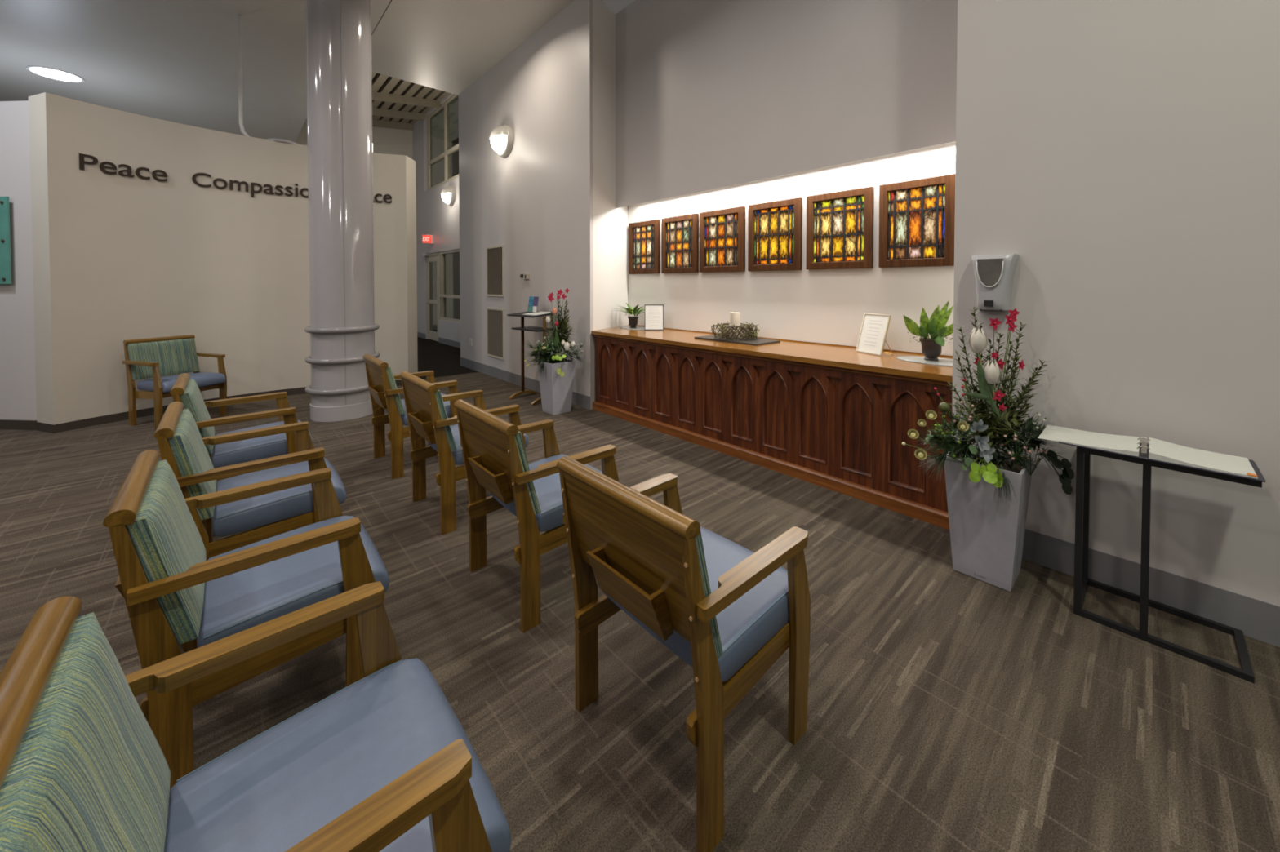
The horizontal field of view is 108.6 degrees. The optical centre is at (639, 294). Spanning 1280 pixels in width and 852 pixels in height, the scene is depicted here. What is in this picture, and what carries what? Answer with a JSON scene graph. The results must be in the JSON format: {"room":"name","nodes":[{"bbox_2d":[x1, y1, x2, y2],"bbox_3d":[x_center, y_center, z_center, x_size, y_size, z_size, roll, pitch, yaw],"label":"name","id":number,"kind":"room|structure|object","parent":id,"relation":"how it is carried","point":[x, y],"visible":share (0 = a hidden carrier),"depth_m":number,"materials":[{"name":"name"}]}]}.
{"room":"house of worship","nodes":[
{"label":"house of worship","id":0,"kind":"room"},
{"bbox_2d":[0,100,36,420],"bbox_3d":[-7.813,-0.289,4.958,3.200,3.380,0.250,0,1,4],"label":"wall","id":1,"kind":"structure","parent":0,"point":[18,402],"depth_m":4.73,"materials":[{"name":"white paint"}]},
{"bbox_2d":[0,196,11,284],"bbox_3d":[-6.801,-0.549,4.727,0.750,0.890,0.052,0,1,4],"label":"plaque","id":2,"kind":"object","parent":1,"relation":"attached to","point":[5,237],"visible":1,"depth_m":4.69,"materials":[{"name":"teal glass"}]},
{"bbox_2d":[0,419,36,430],"bbox_3d":[-7.822,1.353,4.864,3.200,0.100,0.006,0,1,4],"label":"baseboard","id":3,"kind":"structure","parent":1,"relation":"attached to","point":[4,424],"depth_m":4.76,"materials":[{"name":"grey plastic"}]},
{"bbox_2d":[28,92,417,424],"bbox_3d":[-4.925,-0.330,6.024,3.688,3.420,0.768,-1,2,-42],"label":"wall","id":4,"kind":"structure","parent":0,"point":[117,258],"depth_m":5.45,"materials":[{"name":"beige paint"}]},
{"bbox_2d":[79,153,167,181],"bbox_3d":[-5.685,-1.387,5.084,0.026,0.170,0.666,1,1,28],"label":"sign lettering","id":5,"kind":"object","parent":4,"relation":"attached to","point":[82,162],"depth_m":5.05,"materials":[{"name":"brown metal"}]},
{"bbox_2d":[35,379,402,433],"bbox_3d":[-4.924,1.335,6.056,3.705,0.088,0.782,-1,2,-42],"label":"baseboard","id":6,"kind":"structure","parent":4,"relation":"attached to","point":[43,427],"depth_m":5.02,"materials":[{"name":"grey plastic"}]},
{"bbox_2d":[236,13,248,136],"bbox_3d":[-5.151,-2.826,6.014,0.043,1.590,0.154,1,1,39],"label":"conduit","id":7,"kind":"object","parent":4,"relation":"attached to","point":[238,15],"visible":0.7,"depth_m":5.96,"materials":[{"name":"white plastic"}]},
{"bbox_2d":[191,173,307,197],"bbox_3d":[-4.933,-1.381,6.008,1.314,0.240,0.074,-1,2,-42],"label":"sign lettering","id":8,"kind":"object","parent":4,"relation":"attached to","point":[193,178],"depth_m":5.96,"materials":[{"name":"brown metal"}]},
{"bbox_2d":[266,137,298,144],"bbox_3d":[-4.902,-2.074,6.310,0.420,0.055,0.420,-1,2,-42],"label":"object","id":9,"kind":"object","parent":4,"relation":"on","point":[271,139],"visible":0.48,"depth_m":6.15,"materials":[{"name":"silver metal"}]},
{"bbox_2d":[373,193,391,203],"bbox_3d":[-3.942,-1.418,6.651,0.628,0.170,0.024,0,1,-22],"label":"sign lettering","id":10,"kind":"object","parent":4,"relation":"attached to","point":[377,194],"depth_m":6.73,"materials":[{"name":"brown metal"}]},
{"bbox_2d":[0,0,573,142],"bbox_3d":[-6.120,-3.600,2.495,12.328,0.100,24.000,-1,2,-42],"label":"ceiling","id":11,"kind":"structure","parent":0,"point":[171,60],"depth_m":6.83,"materials":[{"name":"paint"}]},
{"bbox_2d":[26,65,84,82],"bbox_3d":[-9.681,-3.646,7.631,0.600,0.014,0.600,-1,2,-42],"label":"recessed light","id":12,"kind":"object","parent":11,"relation":"in","point":[47,72],"visible":1,"depth_m":7.60,"materials":[{"name":"white plastic"}]},
{"bbox_2d":[371,0,391,35],"bbox_3d":[-1.383,-3.580,3.796,0.008,0.012,9.600,-1,2,-42],"label":"trim","id":13,"kind":"structure","parent":11,"relation":"attached to","point":[391,0],"depth_m":6.00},
{"bbox_2d":[371,71,448,123],"bbox_3d":[-6.019,-4.713,10.096,3.670,0.559,6.000,-1,2,-42],"label":"grille","id":14,"kind":"object","parent":11,"relation":"attached to","point":[414,90],"visible":0.16,"depth_m":11.11,"materials":[{"name":"beige wood"}]},
{"bbox_2d":[295,118,413,159],"bbox_3d":[-8.904,-1.932,11.591,6.303,6.400,0.200,-1,2,-42],"label":"wall","id":15,"kind":"structure","parent":0,"point":[384,140],"depth_m":13.03,"materials":[{"name":"grey paint"}]},
{"bbox_2d":[306,118,413,129],"bbox_3d":[-8.006,-4.602,12.110,3.803,0.645,0.090,-1,2,-42],"label":"trim","id":16,"kind":"structure","parent":15,"relation":"attached to","point":[379,123],"depth_m":12.98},
{"bbox_2d":[372,72,431,119],"bbox_3d":[-6.006,-4.810,10.105,4.103,0.623,6.000,-1,2,-42],"label":"ceiling","id":17,"kind":"structure","parent":0,"point":[377,73],"depth_m":10.69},
{"bbox_2d":[412,93,460,342],"bbox_3d":[-5.097,-1.938,11.921,0.200,6.400,7.400,-1,2,-42],"label":"wall","id":18,"kind":"structure","parent":0,"point":[434,217],"depth_m":12.54,"materials":[{"name":"white paint"}]},
{"bbox_2d":[372,107,425,120],"bbox_3d":[-7.318,-4.586,11.344,3.803,0.645,0.090,-1,2,-42],"label":"trim","id":19,"kind":"structure","parent":18,"relation":"attached to","point":[375,111],"depth_m":12.13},
{"bbox_2d":[372,91,439,108],"bbox_3d":[-6.516,-4.569,10.452,3.803,0.645,0.090,-1,2,-42],"label":"trim","id":20,"kind":"structure","parent":18,"relation":"attached to","point":[380,96],"depth_m":11.15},
{"bbox_2d":[422,235,433,243],"bbox_3d":[-5.592,-1.452,12.121,0.280,0.220,0.075,-1,2,-42],"label":"exit sign","id":21,"kind":"object","parent":18,"relation":"attached to","point":[425,238],"visible":1,"depth_m":12.10,"materials":[{"name":"red plastic"}]},
{"bbox_2d":[422,252,439,341],"bbox_3d":[-5.592,0.062,12.407,0.180,2.380,1.075,-1,2,-42],"label":"door","id":22,"kind":"structure","parent":18,"relation":"in","point":[432,259],"depth_m":12.44,"materials":[{"name":"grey glass"}]},
{"bbox_2d":[417,332,460,348],"bbox_3d":[-4.670,1.204,11.352,0.008,0.140,5.890,-1,2,-42],"label":"baseboard","id":23,"kind":"structure","parent":18,"relation":"attached to","point":[455,344],"depth_m":11.62,"materials":[{"name":"grey plastic"}]},
{"bbox_2d":[426,93,458,190],"bbox_3d":[-4.729,-3.809,11.428,0.100,2.090,3.060,-1,2,-42],"label":"window","id":24,"kind":"structure","parent":18,"relation":"in","point":[442,123],"depth_m":11.71,"materials":[{"name":"clear glass"}]},
{"bbox_2d":[440,186,455,205],"bbox_3d":[-4.662,-2.382,11.093,0.248,0.470,0.470,-1,2,-42],"label":"wall sconce","id":25,"kind":"object","parent":18,"relation":"attached to","point":[448,193],"visible":1,"depth_m":10.99,"materials":[{"name":"white glass"}]},
{"bbox_2d":[440,186,451,194],"bbox_3d":[-4.693,-2.493,11.063,0.165,0.202,0.402,-1,2,-42],"label":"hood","id":26,"kind":"object","parent":25,"relation":"attached to","point":[446,190],"depth_m":10.97,"materials":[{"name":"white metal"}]},
{"bbox_2d":[439,248,460,322],"bbox_3d":[-4.454,-0.204,11.195,0.100,1.770,2.220,-1,2,-42],"label":"window","id":27,"kind":"structure","parent":18,"relation":"in","point":[449,260],"depth_m":11.53,"materials":[{"name":"clear glass"}]},
{"bbox_2d":[458,0,593,409],"bbox_3d":[-1.890,-1.141,7.074,0.220,5.000,4.120,-1,2,-42],"label":"wall","id":28,"kind":"structure","parent":0,"point":[535,201],"depth_m":6.46,"materials":[{"name":"white paint"}]},
{"bbox_2d":[485,244,504,297],"bbox_3d":[-2.336,-0.368,7.408,0.018,0.810,0.630,-1,2,-42],"label":"air vent","id":29,"kind":"object","parent":28,"relation":"in","point":[495,255],"visible":1,"depth_m":7.39,"materials":[{"name":"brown metal"}]},
{"bbox_2d":[486,307,504,359],"bbox_3d":[-2.336,0.627,7.428,0.018,0.800,0.630,-1,2,-42],"label":"air vent","id":30,"kind":"object","parent":28,"relation":"in","point":[495,317],"visible":1,"depth_m":7.42,"materials":[{"name":"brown metal"}]},
{"bbox_2d":[489,124,513,157],"bbox_3d":[-2.144,-2.340,6.983,0.248,0.470,0.470,-1,2,-42],"label":"wall sconce","id":31,"kind":"object","parent":28,"relation":"attached to","point":[501,137],"visible":1,"depth_m":6.88,"materials":[{"name":"white glass"}]},
{"bbox_2d":[520,273,529,279],"bbox_3d":[-1.661,-0.255,6.638,0.045,0.075,0.200,-1,2,-42],"label":"wall switch","id":32,"kind":"object","parent":28,"relation":"attached to","point":[526,276],"visible":1,"depth_m":6.60,"materials":[{"name":"beige plastic"}]},
{"bbox_2d":[460,356,590,409],"bbox_3d":[-1.974,1.280,7.047,0.006,0.160,4.120,-1,2,-42],"label":"baseboard","id":33,"kind":"structure","parent":28,"relation":"attached to","point":[580,400],"depth_m":6.99,"materials":[{"name":"grey plastic"}]},
{"bbox_2d":[592,0,628,401],"bbox_3d":[-0.484,-1.120,6.020,0.326,5.000,1.072,1,1,28],"label":"wall","id":34,"kind":"structure","parent":0,"point":[611,224],"depth_m":5.78,"materials":[{"name":"white paint"}]},
{"bbox_2d":[0,337,1279,851],"bbox_3d":[-5.127,1.481,3.490,15.000,0.100,24.000,-1,2,-42],"label":"floor","id":35,"kind":"structure","parent":0,"point":[949,710],"depth_m":1.75,"materials":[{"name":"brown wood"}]},
{"bbox_2d":[122,334,226,430],"bbox_3d":[-5.114,0.943,5.099,0.677,0.910,0.650,0,1,19],"label":"armchair","id":36,"kind":"object","parent":35,"relation":"on","point":[154,358],"visible":0.94,"depth_m":5.04,"materials":[{"name":"green fabric"}]},
{"bbox_2d":[169,373,313,482],"bbox_3d":[-2.627,0.984,3.078,0.677,0.910,0.650,-1,2,-42],"label":"armchair","id":37,"kind":"object","parent":35,"relation":"on","point":[185,390],"visible":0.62,"depth_m":2.91,"materials":[{"name":"brown wood"}]},
{"bbox_2d":[102,449,389,789],"bbox_3d":[-1.330,1.012,1.640,0.677,0.910,0.650,-1,2,-42],"label":"armchair","id":38,"kind":"object","parent":35,"relation":"on","point":[178,602],"visible":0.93,"depth_m":1.42,"materials":[{"name":"brown wood"}]},
{"bbox_2d":[153,401,346,560],"bbox_3d":[-1.923,0.999,2.325,0.677,0.910,0.650,-1,2,-42],"label":"armchair","id":39,"kind":"object","parent":35,"relation":"on","point":[180,442],"visible":0.72,"depth_m":2.13,"materials":[{"name":"brown wood"}]},
{"bbox_2d":[0,581,511,851],"bbox_3d":[-0.670,1.028,0.864,0.677,0.910,0.650,-1,2,-42],"label":"armchair","id":40,"kind":"object","parent":35,"relation":"on","point":[384,762],"visible":1,"depth_m":0.84,"materials":[{"name":"blue fabric"}]},
{"bbox_2d":[304,0,380,422],"bbox_3d":[-3.445,-1.106,5.313,0.736,5.000,0.736,0,1,-14],"label":"column","id":41,"kind":"structure","parent":35,"relation":"on","point":[342,328],"depth_m":5.06,"materials":[{"name":"paint"}]},
{"bbox_2d":[362,354,458,479],"bbox_3d":[-1.914,0.967,3.938,0.677,0.910,0.650,-1,2,-42],"label":"armchair","id":42,"kind":"object","parent":35,"relation":"on","point":[384,393],"visible":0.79,"depth_m":3.64,"materials":[{"name":"brown wood"}]},
{"bbox_2d":[399,371,528,535],"bbox_3d":[-1.186,0.982,3.143,0.677,0.910,0.650,-1,2,-42],"label":"armchair","id":43,"kind":"object","parent":35,"relation":"on","point":[428,420],"visible":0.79,"depth_m":2.85,"materials":[{"name":"brown wood"}]},
{"bbox_2d":[506,311,556,405],"bbox_3d":[-1.409,0.809,6.038,0.580,1.142,0.420,1,1,40],"label":"lectern","id":44,"kind":"object","parent":35,"relation":"on","point":[522,328],"visible":0.68,"depth_m":6.08,"materials":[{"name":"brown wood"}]},
{"bbox_2d":[527,296,533,311],"bbox_3d":[-1.465,0.134,6.165,0.095,0.205,0.036,1,1,40],"label":"brochure","id":45,"kind":"object","parent":44,"relation":"on","point":[531,298],"visible":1,"depth_m":6.16,"materials":[{"name":"teal paper"}]},
{"bbox_2d":[511,326,555,332],"bbox_3d":[-1.394,0.455,6.018,0.540,0.020,0.300,1,1,40],"label":"shelf","id":46,"kind":"object","parent":44,"relation":"attached to","point":[536,329],"depth_m":5.97,"materials":[{"name":"black metal"}]},
{"bbox_2d":[524,311,551,315],"bbox_3d":[-1.323,0.250,5.974,0.280,0.027,0.290,1,1,40],"label":"paper stack","id":47,"kind":"object","parent":44,"relation":"on","point":[537,313],"visible":0.86,"depth_m":5.95,"materials":[{"name":"white paper"}]},
{"bbox_2d":[532,296,538,312],"bbox_3d":[-1.386,0.136,6.098,0.098,0.205,0.036,1,1,40],"label":"brochure","id":48,"kind":"object","parent":47,"relation":"on","point":[535,298],"visible":1,"depth_m":6.09,"materials":[{"name":"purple paper"}]},
{"bbox_2d":[453,399,619,633],"bbox_3d":[-0.503,0.998,2.368,0.677,0.910,0.650,-1,2,-42],"label":"armchair","id":49,"kind":"object","parent":35,"relation":"on","point":[495,459],"visible":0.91,"depth_m":2.12,"materials":[{"name":"brown wood"}]},
{"bbox_2d":[537,358,575,415],"bbox_3d":[-0.987,1.089,5.436,0.320,0.605,0.320,-1,2,-42],"label":"planter","id":50,"kind":"object","parent":35,"relation":"on","point":[556,390],"visible":0.89,"depth_m":5.33,"materials":[{"name":"white ceramic"}]},
{"bbox_2d":[519,288,589,377],"bbox_3d":[-0.992,0.448,5.366,0.857,1.041,0.389,0,1,-1],"label":"flower arrangement","id":51,"kind":"object","parent":50,"relation":"in","point":[560,343],"visible":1,"depth_m":5.36,"materials":[{"name":"green plant"}]},
{"bbox_2d":[556,456,810,851],"bbox_3d":[0.165,1.014,1.581,0.677,0.910,0.650,-1,2,-42],"label":"armchair","id":52,"kind":"object","parent":35,"relation":"on","point":[729,611],"visible":1,"depth_m":1.37,"materials":[{"name":"brown wood"}]},
{"bbox_2d":[591,324,952,529],"bbox_3d":[0.963,0.931,4.435,0.836,0.962,4.270,-1,2,-42],"label":"credenza","id":53,"kind":"object","parent":35,"relation":"on","point":[837,418],"visible":0.99,"depth_m":3.64,"materials":[{"name":"brown wood"}]},
{"bbox_2d":[620,326,644,329],"bbox_3d":[-0.044,0.430,5.833,0.300,0.007,0.520,-1,2,-42],"label":"glass plate","id":54,"kind":"object","parent":53,"relation":"on","point":[624,327],"visible":0.63,"depth_m":5.78,"materials":[{"name":"glass"}]},
{"bbox_2d":[612,302,644,328],"bbox_3d":[-0.100,0.270,5.832,0.527,0.312,0.508,-1,2,-42],"label":"potted plant","id":55,"kind":"object","parent":54,"relation":"on","point":[633,321],"visible":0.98,"depth_m":5.80,"materials":[{"name":"green plant"}]},
{"bbox_2d":[644,304,663,329],"bbox_3d":[0.171,0.280,5.626,0.230,0.310,0.146,0,1,0],"label":"framed sign","id":56,"kind":"object","parent":53,"relation":"on","point":[654,313],"visible":1,"depth_m":5.59,"materials":[{"name":"white paper"}]},
{"bbox_2d":[694,334,780,346],"bbox_3d":[0.951,0.451,4.565,0.390,0.016,0.750,-1,2,-40],"label":"serving tray","id":57,"kind":"object","parent":53,"relation":"on","point":[755,342],"visible":0.64,"depth_m":4.40,"materials":[{"name":"metal"}]},
{"bbox_2d":[729,312,740,338],"bbox_3d":[0.945,0.309,4.588,0.102,0.264,0.102,-1,2,-42],"label":"candle","id":58,"kind":"object","parent":57,"relation":"on","point":[735,317],"visible":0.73,"depth_m":4.54,"materials":[{"name":"beige wax"}]},
{"bbox_2d":[710,321,760,340],"bbox_3d":[0.935,0.362,4.596,0.501,0.157,0.516,-1,2,-42],"label":"wreath","id":59,"kind":"object","parent":57,"relation":"on","point":[746,329],"visible":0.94,"depth_m":4.45,"materials":[{"name":"green plant"}]},
{"bbox_2d":[591,325,952,382],"bbox_3d":[0.959,0.481,4.424,0.828,0.038,4.262,-1,2,-42],"label":"countertop","id":60,"kind":"structure","parent":53,"relation":"on","point":[814,353],"depth_m":3.76,"materials":[{"name":"brown wood"}]},
{"bbox_2d":[855,312,893,355],"bbox_3d":[1.903,0.317,3.698,0.172,0.317,0.264,0,1,-16],"label":"framed sign","id":61,"kind":"object","parent":53,"relation":"on","point":[874,326],"visible":1,"depth_m":3.68,"materials":[{"name":"white paper"}]},
{"bbox_2d":[897,355,952,366],"bbox_3d":[2.139,0.481,3.278,0.340,0.007,0.560,-1,2,-42],"label":"glass plate","id":62,"kind":"object","parent":53,"relation":"on","point":[942,362],"visible":0.55,"depth_m":3.28,"materials":[{"name":"white glass"}]},
{"bbox_2d":[903,300,953,360],"bbox_3d":[2.121,0.259,3.325,0.447,0.433,0.222,0,1,16],"label":"potted plant","id":63,"kind":"object","parent":62,"relation":"on","point":[931,347],"visible":0.98,"depth_m":3.30,"materials":[{"name":"green plant"}]},
{"bbox_2d":[944,444,1033,591],"bbox_3d":[1.813,1.150,2.401,0.320,0.605,0.320,-1,2,-42],"label":"planter","id":64,"kind":"object","parent":35,"relation":"on","point":[987,531],"visible":0.74,"depth_m":2.31,"materials":[{"name":"grey ceramic"}]},
{"bbox_2d":[902,306,1075,502],"bbox_3d":[1.749,0.533,2.331,0.889,0.944,0.366,0,1,-2],"label":"flower arrangement","id":65,"kind":"object","parent":64,"relation":"in","point":[983,430],"visible":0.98,"depth_m":2.30,"materials":[{"name":"green plant"}]},
{"bbox_2d":[1073,446,1265,684],"bbox_3d":[2.274,1.072,2.021,0.354,0.776,0.517,-1,2,-42],"label":"side table","id":66,"kind":"object","parent":35,"relation":"on","point":[1082,580],"visible":0.8,"depth_m":1.97,"materials":[{"name":"black metal"}]},
{"bbox_2d":[1037,425,1265,482],"bbox_3d":[2.189,0.663,2.021,0.300,0.040,0.635,-1,2,-42],"label":"ring binder","id":67,"kind":"object","parent":66,"relation":"on","point":[1157,451],"visible":1,"depth_m":1.95,"materials":[{"name":"white paper"}]},
{"bbox_2d":[615,0,957,208],"bbox_3d":[1.063,-2.339,4.440,0.007,2.500,4.150,-1,2,-42],"label":"wall","id":68,"kind":"structure","parent":0,"point":[710,94],"depth_m":4.28,"materials":[{"name":"white paint"}]},
{"bbox_2d":[628,141,955,355],"bbox_3d":[1.344,-1.094,4.684,0.110,5.000,4.800,-1,2,-42],"label":"wall","id":69,"kind":"structure","parent":0,"point":[824,306],"depth_m":4.35,"materials":[{"name":"white paint"}]},
{"bbox_2d":[628,218,660,274],"bbox_3d":[0.050,-0.607,6.011,0.046,0.683,0.556,-1,2,-42],"label":"stained glass panel","id":70,"kind":"object","parent":69,"relation":"attached to","point":[644,237],"visible":1,"depth_m":6.00,"materials":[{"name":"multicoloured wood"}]},
{"bbox_2d":[661,213,698,273],"bbox_3d":[0.474,-0.597,5.540,0.046,0.683,0.571,-1,2,-42],"label":"stained glass panel","id":71,"kind":"object","parent":69,"relation":"attached to","point":[680,233],"visible":1,"depth_m":5.52,"materials":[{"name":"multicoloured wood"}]},
{"bbox_2d":[699,206,745,272],"bbox_3d":[0.896,-0.588,5.070,0.046,0.683,0.596,-1,2,-42],"label":"stained glass panel","id":72,"kind":"object","parent":69,"relation":"attached to","point":[722,232],"visible":1,"depth_m":5.05,"materials":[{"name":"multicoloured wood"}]},
{"bbox_2d":[747,197,802,271],"bbox_3d":[1.334,-0.578,4.583,0.046,0.683,0.581,-1,2,-42],"label":"stained glass panel","id":73,"kind":"object","parent":69,"relation":"attached to","point":[775,229],"visible":1,"depth_m":4.56,"materials":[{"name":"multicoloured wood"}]},
{"bbox_2d":[805,186,874,269],"bbox_3d":[1.767,-0.569,4.101,0.046,0.683,0.585,-1,2,-42],"label":"stained glass panel","id":74,"kind":"object","parent":69,"relation":"attached to","point":[840,224],"visible":1,"depth_m":4.08,"materials":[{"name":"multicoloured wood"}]},
{"bbox_2d":[878,173,955,267],"bbox_3d":[2.181,-0.559,3.641,0.046,0.683,0.533,-1,2,-42],"label":"stained glass panel","id":75,"kind":"object","parent":69,"relation":"attached to","point":[917,217],"visible":0.98,"depth_m":3.62,"materials":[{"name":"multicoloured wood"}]},
{"bbox_2d":[951,0,1279,606],"bbox_3d":[3.555,-1.020,1.018,0.220,5.000,4.790,-1,2,-42],"label":"wall","id":76,"kind":"structure","parent":0,"point":[1126,153],"depth_m":2.19,"materials":[{"name":"white paint"}]},
{"bbox_2d":[971,253,1018,311],"bbox_3d":[1.954,-0.062,2.551,0.138,0.311,0.208,-1,2,-42],"label":"soap dispenser","id":77,"kind":"object","parent":76,"relation":"attached to","point":[993,273],"visible":1,"depth_m":2.50,"materials":[{"name":"white plastic"}]},
{"bbox_2d":[1022,528,1279,647],"bbox_3d":[3.471,1.397,0.991,0.006,0.168,4.790,-1,2,-42],"label":"baseboard","id":78,"kind":"structure","parent":76,"relation":"attached to","point":[1258,620],"depth_m":2.12,"materials":[{"name":"grey plastic"}]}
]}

